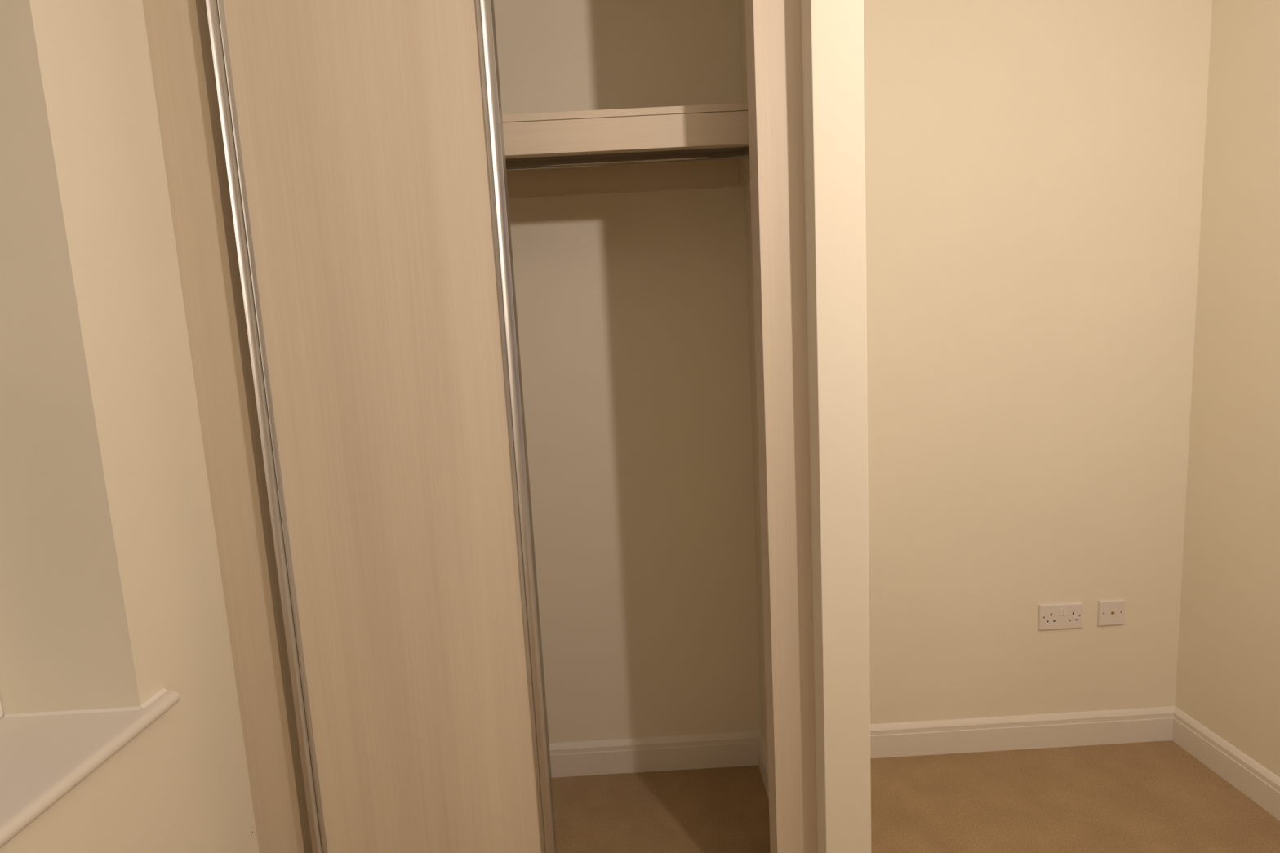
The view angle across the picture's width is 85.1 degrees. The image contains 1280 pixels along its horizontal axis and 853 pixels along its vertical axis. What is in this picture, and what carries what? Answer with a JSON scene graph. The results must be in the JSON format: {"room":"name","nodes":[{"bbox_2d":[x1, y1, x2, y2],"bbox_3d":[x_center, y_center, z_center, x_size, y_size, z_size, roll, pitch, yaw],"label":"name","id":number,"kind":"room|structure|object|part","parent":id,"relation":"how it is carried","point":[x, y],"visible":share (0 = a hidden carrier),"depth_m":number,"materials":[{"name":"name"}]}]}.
{"room":"bedroom","nodes":[
{"label":"bedroom","id":0,"kind":"room"},
{"bbox_2d":[0,0,259,852],"bbox_3d":[-1.066,0.282,-0.377,0.321,2.620,5.218,-3,8,-1],"label":"wall","id":1,"kind":"structure","parent":0,"point":[112,591],"depth_m":1.25,"materials":[{"name":"beige paint"}]},
{"bbox_2d":[0,688,179,848],"bbox_3d":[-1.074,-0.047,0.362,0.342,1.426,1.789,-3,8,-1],"label":"windowsill","id":2,"kind":"structure","parent":1,"relation":"in","point":[44,756],"depth_m":1.16,"materials":[{"name":"white paint"}]},
{"bbox_3d":[-1.212,-0.052,0.355,0.065,1.400,1.663,-3,8,-1],"label":"frame","id":3,"kind":"part","parent":2,"relation":"part of","materials":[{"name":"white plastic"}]},
{"bbox_2d":[738,0,871,852],"bbox_3d":[0.412,-0.093,1.834,0.103,2.620,0.792,-3,8,-1],"label":"wall partition","id":4,"kind":"structure","parent":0,"point":[833,33],"depth_m":1.46,"materials":[{"name":"beige paint"}]},
{"bbox_2d":[757,731,768,799],"bbox_3d":[0.415,1.138,2.087,0.018,0.114,0.616,-3,8,-1],"label":"baseboard","id":5,"kind":"structure","parent":4,"relation":"attached to","point":[762,746],"depth_m":2.29,"materials":[{"name":"white wood"}]},
{"bbox_2d":[493,0,1212,743],"bbox_3d":[0.311,-0.148,2.285,3.178,2.620,0.120,-3,8,-1],"label":"wall","id":6,"kind":"structure","parent":0,"point":[1034,168],"depth_m":2.22,"materials":[{"name":"beige paint"}]},
{"bbox_2d":[502,102,750,198],"bbox_3d":[-0.331,-0.725,1.903,1.310,0.105,0.461,-3,8,-1],"label":"shelf","id":7,"kind":"object","parent":6,"relation":"attached to","point":[616,131],"visible":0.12,"depth_m":1.68,"materials":[{"name":"brown wood"}]},
{"bbox_2d":[505,145,749,170],"bbox_3d":[-0.330,-0.709,1.882,1.274,0.040,0.022,-3,8,-1],"label":"hanging rail","id":8,"kind":"object","parent":7,"relation":"attached to","point":[735,153],"visible":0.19,"depth_m":1.88,"materials":[{"name":"silver metal"}]},
{"bbox_2d":[549,730,761,777],"bbox_3d":[-0.236,1.134,2.376,1.310,0.114,0.018,-3,8,-1],"label":"baseboard","id":9,"kind":"structure","parent":6,"relation":"attached to","point":[636,755],"depth_m":2.37,"materials":[{"name":"white wood"}]},
{"bbox_2d":[870,706,1174,758],"bbox_3d":[1.183,1.057,2.392,1.325,0.114,0.018,-3,8,-1],"label":"baseboard","id":10,"kind":"structure","parent":6,"relation":"attached to","point":[1145,724],"depth_m":2.39,"materials":[{"name":"white wood"}]},
{"bbox_2d":[1037,602,1083,630],"bbox_3d":[1.414,0.639,2.343,0.146,0.086,0.013,-3,8,-1],"label":"double socket","id":11,"kind":"object","parent":6,"relation":"attached to","point":[1062,615],"visible":1,"depth_m":2.34,"materials":[{"name":"white plastic"}]},
{"bbox_2d":[1058,608,1062,615],"bbox_3d":[1.411,0.621,2.338,0.013,0.024,0.007,-3,8,-1],"label":"rocker switch","id":12,"kind":"object","parent":11,"relation":"attached to","point":[1060,610],"depth_m":2.34,"materials":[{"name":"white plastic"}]},
{"bbox_2d":[1062,608,1066,615],"bbox_3d":[1.424,0.620,2.338,0.013,0.024,0.007,-3,8,-1],"label":"rocker switch","id":13,"kind":"object","parent":11,"relation":"attached to","point":[1064,610],"depth_m":2.34,"materials":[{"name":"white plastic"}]},
{"bbox_2d":[1097,599,1124,626],"bbox_3d":[1.585,0.626,2.345,0.086,0.086,0.012,-3,8,-1],"label":"outlet","id":14,"kind":"object","parent":6,"relation":"attached to","point":[1110,612],"visible":1,"depth_m":2.34,"materials":[{"name":"white plastic"}]},
{"bbox_2d":[551,740,1279,852],"bbox_3d":[0.342,1.555,-0.181,3.358,0.100,5.458,-3,8,-1],"label":"floor","id":15,"kind":"structure","parent":0,"point":[1156,797],"depth_m":2.13,"materials":[{"name":"beige carpet"}]},
{"bbox_2d":[142,0,312,852],"bbox_3d":[-0.891,0.014,1.547,0.104,2.619,0.092,-3,8,-1],"label":"filler panel","id":16,"kind":"object","parent":15,"relation":"on","point":[178,33],"visible":0.75,"depth_m":1.50,"materials":[{"name":"brown wood"}]},
{"bbox_2d":[205,0,557,852],"bbox_3d":[-0.520,0.004,1.477,0.548,2.596,0.034,-3,8,-1],"label":"sliding door","id":17,"kind":"structure","parent":15,"relation":"on","point":[363,140],"depth_m":1.46,"materials":[{"name":"wood"}]},
{"bbox_2d":[744,0,817,852],"bbox_3d":[0.318,-0.051,1.561,0.096,2.619,0.092,-3,8,-1],"label":"closet door frame","id":18,"kind":"structure","parent":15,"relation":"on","point":[772,27],"depth_m":1.52,"materials":[{"name":"brown wood"}]},
{"bbox_2d":[1174,0,1279,777],"bbox_3d":[1.887,0.121,-0.343,0.120,2.620,5.218,-3,8,-1],"label":"wall","id":19,"kind":"structure","parent":0,"point":[1228,673],"depth_m":2.08,"materials":[{"name":"beige paint"}]},
{"bbox_2d":[1172,706,1279,821],"bbox_3d":[1.884,1.365,-0.177,0.018,0.114,5.218,-3,8,-1],"label":"baseboard","id":20,"kind":"structure","parent":19,"relation":"attached to","point":[1254,780],"depth_m":2.17,"materials":[{"name":"white wood"}]}
]}

